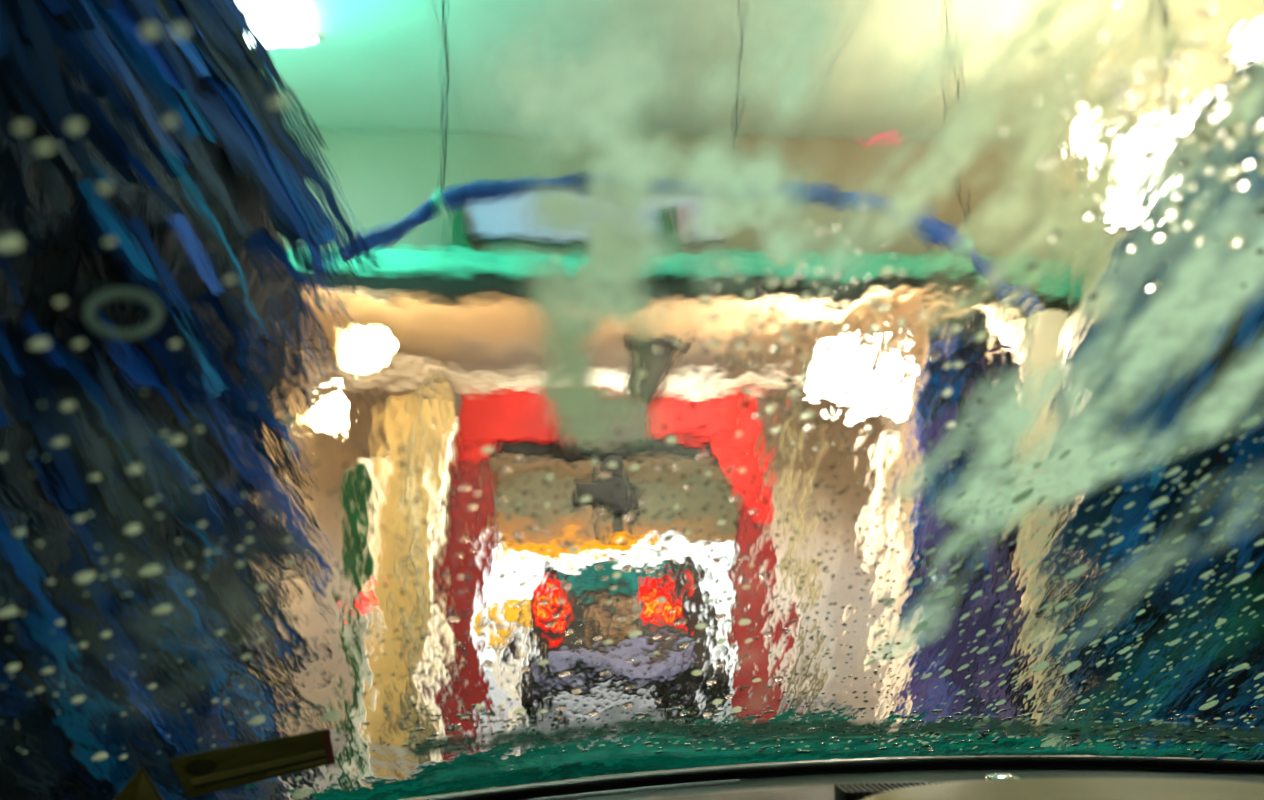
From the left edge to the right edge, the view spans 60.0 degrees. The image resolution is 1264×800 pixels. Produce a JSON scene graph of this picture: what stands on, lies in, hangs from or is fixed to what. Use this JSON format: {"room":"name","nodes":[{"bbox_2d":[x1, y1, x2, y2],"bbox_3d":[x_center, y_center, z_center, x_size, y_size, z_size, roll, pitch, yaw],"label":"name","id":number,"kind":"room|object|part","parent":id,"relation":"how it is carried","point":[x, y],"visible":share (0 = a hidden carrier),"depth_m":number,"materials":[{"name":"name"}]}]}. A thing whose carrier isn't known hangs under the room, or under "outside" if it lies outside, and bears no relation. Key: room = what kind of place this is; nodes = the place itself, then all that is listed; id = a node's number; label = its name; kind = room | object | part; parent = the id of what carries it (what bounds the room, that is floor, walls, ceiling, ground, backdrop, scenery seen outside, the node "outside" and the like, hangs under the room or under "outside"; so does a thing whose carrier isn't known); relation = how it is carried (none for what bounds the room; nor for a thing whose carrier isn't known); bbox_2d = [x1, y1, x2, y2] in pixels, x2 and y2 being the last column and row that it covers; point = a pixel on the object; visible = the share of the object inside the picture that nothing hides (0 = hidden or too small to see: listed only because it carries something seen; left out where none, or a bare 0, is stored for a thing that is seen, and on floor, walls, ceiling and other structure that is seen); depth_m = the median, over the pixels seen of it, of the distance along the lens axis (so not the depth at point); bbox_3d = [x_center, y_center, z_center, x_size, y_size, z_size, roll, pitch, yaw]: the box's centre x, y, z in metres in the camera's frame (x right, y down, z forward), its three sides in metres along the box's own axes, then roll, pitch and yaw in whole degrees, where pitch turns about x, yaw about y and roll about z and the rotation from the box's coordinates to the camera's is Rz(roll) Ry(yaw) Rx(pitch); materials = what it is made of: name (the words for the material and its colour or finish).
{"room":"car wash","nodes":[
{"label":"car wash","id":0,"kind":"room"},
{"bbox_2d":[0,0,1263,799],"bbox_3d":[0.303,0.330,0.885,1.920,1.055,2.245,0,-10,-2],"label":"windshield","id":1,"kind":"object","parent":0,"point":[492,399],"visible":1,"depth_m":0.53,"materials":[{"name":"clear glass"}]},
{"bbox_2d":[114,766,162,799],"bbox_3d":[-0.313,0.258,0.697,0.040,0.058,0.075,9,-13,-39],"label":"sticker","id":2,"kind":"object","parent":1,"relation":"attached to","point":[140,787],"visible":1,"depth_m":0.68,"materials":[{"name":"paper"}]},
{"bbox_2d":[170,728,334,797],"bbox_3d":[-0.242,0.235,0.706,0.100,0.045,0.047,3,-11,-16],"label":"sticker","id":3,"kind":"object","parent":1,"relation":"attached to","point":[203,773],"visible":1,"depth_m":0.71,"materials":[{"name":"paper"}]},
{"bbox_3d":[0.308,0.311,0.746,1.920,0.083,0.410,0,-10,-2],"label":"windshield trim","id":4,"kind":"part","parent":1,"relation":"part of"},
{"bbox_2d":[862,778,1263,799],"bbox_3d":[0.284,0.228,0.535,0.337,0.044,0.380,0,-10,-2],"label":"dashboard","id":5,"kind":"object","parent":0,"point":[1032,788],"depth_m":0.63,"materials":[{"name":"plastic"}]},
{"bbox_2d":[834,782,942,799],"bbox_3d":[0.198,0.270,0.746,0.115,0.012,0.038,0,-10,-2],"label":"grille","id":6,"kind":"object","parent":5,"relation":"attached to","point":[855,791],"depth_m":0.75,"materials":[{"name":"black plastic"}]}
]}

